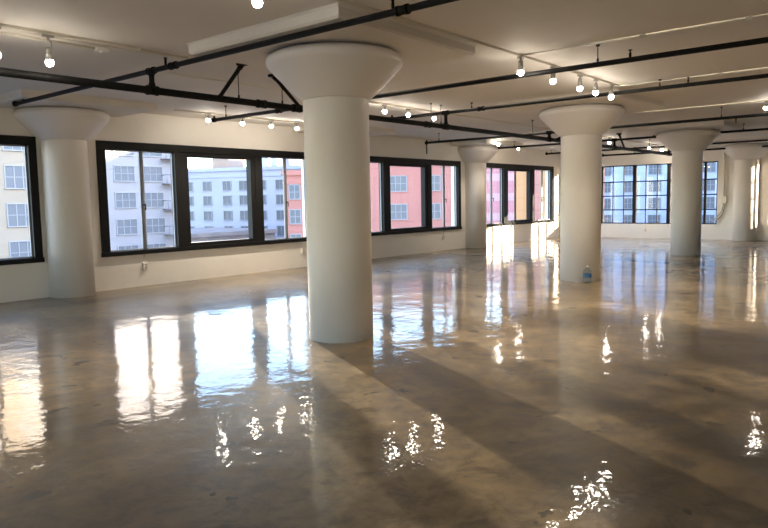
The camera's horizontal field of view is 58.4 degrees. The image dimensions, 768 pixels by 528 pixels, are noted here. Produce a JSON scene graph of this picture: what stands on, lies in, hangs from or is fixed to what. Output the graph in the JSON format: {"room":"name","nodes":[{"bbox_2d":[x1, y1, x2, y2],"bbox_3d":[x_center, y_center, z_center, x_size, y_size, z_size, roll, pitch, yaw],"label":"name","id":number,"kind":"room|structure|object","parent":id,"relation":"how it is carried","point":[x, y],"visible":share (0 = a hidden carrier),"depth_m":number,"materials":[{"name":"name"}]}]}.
{"room":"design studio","nodes":[
{"label":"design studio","id":0,"kind":"room"},
{"bbox_2d":[0,107,560,302],"bbox_3d":[-3.428,-1.329,14.072,0.300,3.170,31.650,3,7,40],"label":"wall","id":1,"kind":"structure","parent":0,"point":[18,282],"depth_m":14.03,"materials":[{"name":"paint"}]},
{"bbox_2d":[0,135,44,265],"bbox_3d":[-7.404,-0.828,9.309,0.415,2.052,5.230,3,7,40],"label":"window","id":2,"kind":"structure","parent":1,"relation":"in","point":[28,142],"depth_m":11.09,"materials":[{"name":"black metal"}]},
{"bbox_2d":[142,254,148,268],"bbox_3d":[-4.416,-0.040,12.703,0.040,0.273,0.110,3,7,40],"label":"wall outlet","id":3,"kind":"object","parent":1,"relation":"attached to","point":[145,265],"visible":1,"depth_m":12.70,"materials":[{"name":"paint"}]},
{"bbox_2d":[95,140,306,256],"bbox_3d":[-3.440,-1.341,14.061,0.415,2.052,5.230,3,7,40],"label":"window","id":4,"kind":"structure","parent":1,"relation":"in","point":[179,154],"depth_m":13.29,"materials":[{"name":"black metal"}]},
{"bbox_2d":[370,156,461,235],"bbox_3d":[0.524,-1.855,18.814,0.415,2.052,5.230,3,7,40],"label":"window","id":5,"kind":"structure","parent":1,"relation":"in","point":[426,165],"depth_m":19.29,"materials":[{"name":"black metal"}]},
{"bbox_2d":[486,163,553,226],"bbox_3d":[4.488,-2.369,23.566,0.415,2.052,5.230,3,7,40],"label":"window","id":6,"kind":"structure","parent":1,"relation":"in","point":[504,168],"depth_m":24.03,"materials":[{"name":"black metal"}]},
{"bbox_2d":[0,237,767,527],"bbox_3d":[3.999,0.828,8.143,19.580,0.300,32.300,3,7,40],"label":"floor","id":7,"kind":"structure","parent":0,"point":[489,388],"depth_m":5.15,"materials":[{"name":"concrete"}]},
{"bbox_2d":[0,89,157,297],"bbox_3d":[-5.268,-1.049,11.423,2.200,3.171,2.200,3,7,40],"label":"round column","id":8,"kind":"structure","parent":7,"relation":"on","point":[63,125],"depth_m":11.12,"materials":[{"name":"paint"}]},
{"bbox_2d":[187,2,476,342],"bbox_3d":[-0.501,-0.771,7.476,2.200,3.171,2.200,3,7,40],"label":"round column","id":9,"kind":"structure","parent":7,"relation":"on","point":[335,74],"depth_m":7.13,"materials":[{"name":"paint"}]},
{"bbox_2d":[292,126,394,135],"bbox_3d":[-1.240,-1.571,16.252,2.200,3.171,2.200,3,7,40],"label":"round column","id":10,"kind":"structure","parent":7,"relation":"on","point":[373,131],"depth_m":15.82,"materials":[{"name":"paint"}]},
{"bbox_2d":[451,139,523,247],"bbox_3d":[2.788,-2.094,21.081,2.200,3.171,2.200,3,7,40],"label":"round column","id":11,"kind":"structure","parent":7,"relation":"on","point":[475,155],"depth_m":20.75,"materials":[{"name":"paint"}]},
{"bbox_2d":[496,88,665,281],"bbox_3d":[3.527,-1.293,12.305,2.200,3.171,2.200,3,7,40],"label":"round column","id":12,"kind":"structure","parent":7,"relation":"on","point":[581,124],"depth_m":11.99,"materials":[{"name":"paint"}]},
{"bbox_2d":[583,266,591,283],"bbox_3d":[3.525,0.182,11.905,0.146,0.308,0.146,3,7,40],"label":"water bottle","id":13,"kind":"object","parent":7,"relation":"on","point":[586,275],"visible":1,"depth_m":11.86,"materials":[{"name":"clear plastic"}]},
{"bbox_2d":[628,120,746,255],"bbox_3d":[7.556,-1.815,17.134,2.200,3.171,2.200,3,7,40],"label":"round column","id":14,"kind":"structure","parent":7,"relation":"on","point":[687,142],"depth_m":16.82,"materials":[{"name":"paint"}]},
{"bbox_2d":[710,137,767,240],"bbox_3d":[11.584,-2.337,21.963,2.200,3.171,2.200,3,7,40],"label":"round column","id":15,"kind":"structure","parent":7,"relation":"on","point":[746,156],"depth_m":21.68,"materials":[{"name":"paint"}]},
{"bbox_2d":[0,0,767,151],"bbox_3d":[3.936,-2.626,7.822,19.580,0.300,32.300,3,7,40],"label":"ceiling","id":16,"kind":"structure","parent":0,"point":[522,27],"depth_m":7.98,"materials":[{"name":"paint"}]},
{"bbox_2d":[0,32,95,49],"bbox_3d":[-4.744,-2.065,5.265,0.028,0.028,5.413,3,7,40],"label":"conduit","id":17,"kind":"object","parent":16,"relation":"attached to","point":[1,33],"visible":1,"depth_m":6.86,"materials":[{"name":"beige metal"}]},
{"bbox_2d":[0,23,140,50],"bbox_3d":[-3.851,-2.132,5.845,0.053,0.034,3.890,3,7,40],"label":"track","id":18,"kind":"object","parent":16,"relation":"attached to","point":[2,25],"visible":1,"depth_m":6.74,"materials":[{"name":"beige metal"}]},
{"bbox_2d":[41,34,53,66],"bbox_3d":[-3.226,-2.052,6.606,0.076,0.298,0.110,3,7,40],"label":"track light","id":19,"kind":"object","parent":18,"relation":"attached to","point":[49,61],"visible":1,"depth_m":6.59,"materials":[{"name":"grey"}]},
{"bbox_2d":[1,28,188,59],"bbox_3d":[-4.295,-2.093,5.480,0.076,0.041,6.318,3,7,40],"label":"conduit","id":20,"kind":"object","parent":16,"relation":"attached to","point":[54,38],"visible":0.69,"depth_m":7.21,"materials":[{"name":"beige metal"}]},
{"bbox_2d":[94,47,108,52],"bbox_3d":[-3.013,-2.276,7.318,0.060,0.050,0.140,3,7,40],"label":"connector","id":21,"kind":"object","parent":16,"relation":"attached to","point":[99,49],"visible":1,"depth_m":7.30,"materials":[{"name":"white metal"}]},
{"bbox_2d":[157,72,289,90],"bbox_3d":[-1.635,-2.561,9.998,0.018,0.018,3.909,4,7,41],"label":"conduit","id":22,"kind":"object","parent":16,"relation":"attached to","point":[157,72],"visible":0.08,"depth_m":9.25,"materials":[{"name":"beige metal"}]},
{"bbox_2d":[12,0,458,106],"bbox_3d":[1.511,-1.943,4.378,18.222,0.335,0.089,3,7,40],"label":"pipe","id":23,"kind":"object","parent":16,"relation":"hanging from","point":[407,8],"visible":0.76,"depth_m":6.54,"materials":[{"name":"grey metal"}]},
{"bbox_2d":[174,109,302,123],"bbox_3d":[-2.559,-2.864,13.475,0.038,0.034,3.540,3,7,40],"label":"track","id":24,"kind":"object","parent":16,"relation":"attached to","point":[174,109],"visible":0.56,"depth_m":12.99,"materials":[{"name":"beige metal"}]},
{"bbox_2d":[205,114,210,121],"bbox_3d":[-3.247,-2.688,12.657,0.076,0.148,0.110,3,7,40],"label":"track light","id":25,"kind":"object","parent":24,"relation":"attached to","point":[208,115],"visible":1,"depth_m":12.63,"materials":[{"name":"grey"}]},
{"bbox_2d":[0,63,671,155],"bbox_3d":[0.225,-2.398,10.910,0.624,0.606,31.610,3,7,40],"label":"pipe","id":26,"kind":"object","parent":16,"relation":"hanging from","point":[4,72],"visible":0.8,"depth_m":8.54,"materials":[{"name":"grey metal"}]},
{"bbox_2d":[369,101,471,117],"bbox_3d":[0.707,-2.853,12.712,0.038,0.034,3.340,3,7,40],"label":"track","id":27,"kind":"object","parent":16,"relation":"attached to","point":[373,102],"visible":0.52,"depth_m":12.45,"materials":[{"name":"beige"}]},
{"bbox_2d":[382,105,386,113],"bbox_3d":[0.013,-2.676,11.886,0.076,0.148,0.110,3,7,40],"label":"track light","id":28,"kind":"object","parent":27,"relation":"attached to","point":[384,108],"visible":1,"depth_m":11.86,"materials":[{"name":"grey"}]},
{"bbox_2d":[406,108,410,116],"bbox_3d":[0.440,-2.732,12.399,0.076,0.148,0.110,3,7,40],"label":"track light","id":29,"kind":"object","parent":27,"relation":"attached to","point":[408,109],"visible":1,"depth_m":12.37,"materials":[{"name":"grey"}]},
{"bbox_2d":[334,0,619,86],"bbox_3d":[-0.427,-2.172,5.598,0.030,0.034,12.490,3,7,40],"label":"track","id":30,"kind":"object","parent":16,"relation":"attached to","point":[347,2],"visible":1,"depth_m":7.04,"materials":[{"name":"beige"}]},
{"bbox_2d":[252,0,262,7],"bbox_3d":[-0.926,-1.983,5.008,0.076,0.223,0.110,3,7,40],"label":"track light","id":31,"kind":"object","parent":30,"relation":"hanging from","point":[256,3],"visible":1,"depth_m":4.99,"materials":[{"name":"grey"}]},
{"bbox_2d":[517,56,523,75],"bbox_3d":[1.602,-2.313,8.039,0.076,0.218,0.110,3,7,40],"label":"track light","id":32,"kind":"object","parent":30,"relation":"attached to","point":[520,63],"visible":1,"depth_m":8.02,"materials":[{"name":"grey"}]},
{"bbox_2d":[550,66,555,83],"bbox_3d":[2.138,-2.383,8.682,0.076,0.218,0.110,3,7,40],"label":"track light","id":33,"kind":"object","parent":30,"relation":"hanging from","point":[552,76],"visible":0.78,"depth_m":8.66,"materials":[{"name":"grey"}]},
{"bbox_2d":[577,74,582,90],"bbox_3d":[2.655,-2.450,9.301,0.076,0.218,0.110,3,7,40],"label":"track light","id":34,"kind":"object","parent":30,"relation":"hanging from","point":[579,84],"visible":1,"depth_m":9.28,"materials":[{"name":"grey"}]},
{"bbox_2d":[593,79,597,95],"bbox_3d":[2.993,-2.494,9.707,0.076,0.218,0.110,3,7,40],"label":"track light","id":35,"kind":"object","parent":30,"relation":"hanging from","point":[595,87],"visible":1,"depth_m":9.68,"materials":[{"name":"grey"}]},
{"bbox_2d":[608,84,613,99],"bbox_3d":[3.357,-2.541,10.143,0.076,0.218,0.110,3,7,40],"label":"track light","id":36,"kind":"object","parent":30,"relation":"hanging from","point":[611,94],"visible":1,"depth_m":10.12,"materials":[{"name":"grey"}]},
{"bbox_2d":[211,37,767,121],"bbox_3d":[3.732,-2.178,6.472,17.492,0.335,0.089,3,7,40],"label":"pipe","id":37,"kind":"object","parent":16,"relation":"hanging from","point":[762,40],"visible":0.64,"depth_m":7.80,"materials":[{"name":"grey metal"}]},
{"bbox_2d":[472,117,551,129],"bbox_3d":[3.870,-3.266,16.504,0.022,0.022,6.610,3,7,40],"label":"conduit","id":38,"kind":"object","parent":16,"relation":"attached to","point":[472,117],"visible":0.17,"depth_m":15.18,"materials":[{"name":"beige"}]},
{"bbox_2d":[391,73,767,123],"bbox_3d":[6.206,-2.376,8.111,15.792,0.335,0.089,3,7,40],"label":"pipe","id":39,"kind":"object","parent":16,"relation":"hanging from","point":[446,113],"visible":0.91,"depth_m":10.57,"materials":[{"name":"grey metal"}]},
{"bbox_2d":[425,107,767,153],"bbox_3d":[7.983,-2.682,11.953,17.979,0.500,0.089,3,7,40],"label":"pipe","id":40,"kind":"object","parent":16,"relation":"hanging from","point":[736,117],"visible":0.84,"depth_m":14.10,"materials":[{"name":"grey metal"}]},
{"bbox_2d":[497,123,767,148],"bbox_3d":[10.242,-3.095,15.055,18.492,0.335,0.089,3,7,40],"label":"pipe","id":41,"kind":"object","parent":16,"relation":"hanging from","point":[757,129],"visible":0.73,"depth_m":18.25,"materials":[{"name":"grey metal"}]},
{"bbox_2d":[602,136,663,145],"bbox_3d":[7.793,-3.772,21.207,0.038,0.034,5.740,3,7,40],"label":"track","id":42,"kind":"object","parent":16,"relation":"attached to","point":[602,136],"visible":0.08,"depth_m":21.18,"materials":[{"name":"beige"}]},
{"bbox_2d":[522,14,767,56],"bbox_3d":[4.621,-2.260,5.552,7.820,0.035,0.060,3,7,40],"label":"conduit","id":43,"kind":"object","parent":16,"relation":"attached to","point":[747,18],"visible":1,"depth_m":7.06,"materials":[{"name":"beige"}]},
{"bbox_2d":[545,139,767,154],"bbox_3d":[13.031,-3.478,18.633,18.792,0.335,0.089,3,7,40],"label":"pipe","id":44,"kind":"object","parent":16,"relation":"hanging from","point":[761,140],"visible":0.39,"depth_m":21.88,"materials":[{"name":"grey metal"}]},
{"bbox_2d":[602,145,767,156],"bbox_3d":[14.336,-3.527,18.911,17.142,0.335,0.089,3,7,40],"label":"pipe","id":45,"kind":"object","parent":16,"relation":"hanging from","point":[634,153],"visible":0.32,"depth_m":23.45,"materials":[{"name":"grey metal"}]},
{"bbox_2d":[620,67,767,86],"bbox_3d":[6.587,-2.515,7.909,7.820,0.035,0.062,3,7,40],"label":"conduit","id":46,"kind":"object","parent":16,"relation":"attached to","point":[721,73],"visible":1,"depth_m":9.64,"materials":[{"name":"beige metal"}]},
{"bbox_2d":[624,100,767,114],"bbox_3d":[8.197,-2.857,11.234,9.610,0.022,0.022,3,7,40],"label":"conduit","id":47,"kind":"object","parent":16,"relation":"attached to","point":[762,100],"visible":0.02,"depth_m":13.05,"materials":[{"name":"beige"}]},
{"bbox_2d":[763,102,767,109],"bbox_3d":[6.882,-2.847,12.370,0.076,0.148,0.110,3,7,40],"label":"track light","id":48,"kind":"object","parent":16,"relation":"hanging from","point":[765,104],"visible":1,"depth_m":12.35,"materials":[{"name":"grey"}]},
{"bbox_2d":[601,146,767,240],"bbox_3d":[14.053,-2.224,20.268,19.230,3.170,0.300,3,7,40],"label":"wall","id":49,"kind":"structure","parent":0,"point":[722,230],"depth_m":22.69,"materials":[{"name":"paint"}]},
{"bbox_2d":[601,161,717,223],"bbox_3d":[9.227,-2.458,24.177,4.700,2.080,0.100,3,7,40],"label":"window","id":50,"kind":"structure","parent":49,"relation":"in","point":[634,209],"depth_m":24.16,"materials":[{"name":"black"}]},
{"bbox_2d":[710,152,727,221],"bbox_3d":[10.990,-2.670,22.520,0.493,2.588,0.090,3,7,40],"label":"conduit","id":51,"kind":"object","parent":49,"relation":"attached to","point":[724,198],"visible":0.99,"depth_m":22.42,"materials":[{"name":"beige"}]},
{"label":"outside","id":52,"kind":"structure","parent":0,"visible":0},
{"bbox_3d":[-44.678,3.239,142.766,360.000,0.200,450.000,3,7,40],"label":"ground","id":53,"kind":"structure","parent":52,"visible":0},
{"bbox_2d":[0,146,30,257],"bbox_3d":[-42.783,-6.855,57.966,14.450,35.500,20.700,3,7,40],"label":"building","id":54,"kind":"structure","parent":53,"relation":"on","point":[14,224],"depth_m":59.77,"materials":[{"name":"grey"}]},
{"bbox_2d":[105,151,173,250],"bbox_3d":[-32.525,-8.555,74.249,15.339,35.500,16.000,3,7,40],"label":"building","id":55,"kind":"structure","parent":53,"relation":"on","point":[122,172],"depth_m":72.08,"materials":[{"name":"grey"}]},
{"bbox_2d":[191,228,277,241],"bbox_3d":[-23.400,1.729,88.265,14.450,12.100,13.400,3,7,40],"label":"building","id":56,"kind":"structure","parent":53,"relation":"on","point":[197,234],"depth_m":83.31,"materials":[{"name":"grey concrete"}]},
{"bbox_2d":[188,158,300,238],"bbox_3d":[-18.893,-5.371,107.058,24.400,22.600,16.450,1,6,18],"label":"building","id":57,"kind":"structure","parent":53,"relation":"on","point":[217,194],"depth_m":99.42,"materials":[{"name":"grey"}]},
{"bbox_2d":[281,170,302,237],"bbox_3d":[-8.012,-0.613,74.740,4.500,18.700,9.450,-1,5,0],"label":"building","id":58,"kind":"structure","parent":53,"relation":"on","point":[294,179],"depth_m":69.71,"materials":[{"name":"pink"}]},
{"bbox_2d":[370,163,450,231],"bbox_3d":[1.177,-3.712,76.011,13.800,24.300,12.450,-1,5,0],"label":"building","id":59,"kind":"structure","parent":53,"relation":"on","point":[405,182],"depth_m":69.73,"materials":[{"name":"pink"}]},
{"bbox_2d":[486,168,513,222],"bbox_3d":[10.794,-2.848,76.171,5.000,22.200,12.000,-1,5,0],"label":"building","id":60,"kind":"structure","parent":53,"relation":"on","point":[495,172],"depth_m":69.76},
{"bbox_2d":[514,167,604,219],"bbox_3d":[17.995,-3.090,75.185,9.000,22.600,10.000,-1,5,0],"label":"building","id":61,"kind":"structure","parent":53,"relation":"on","point":[519,177],"depth_m":69.81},
{"bbox_2d":[604,162,716,222],"bbox_3d":[48.599,-14.715,119.172,52.400,36.500,16.450,3,7,40],"label":"building","id":62,"kind":"structure","parent":53,"relation":"on","point":[651,201],"depth_m":113.62,"materials":[{"name":"grey"}]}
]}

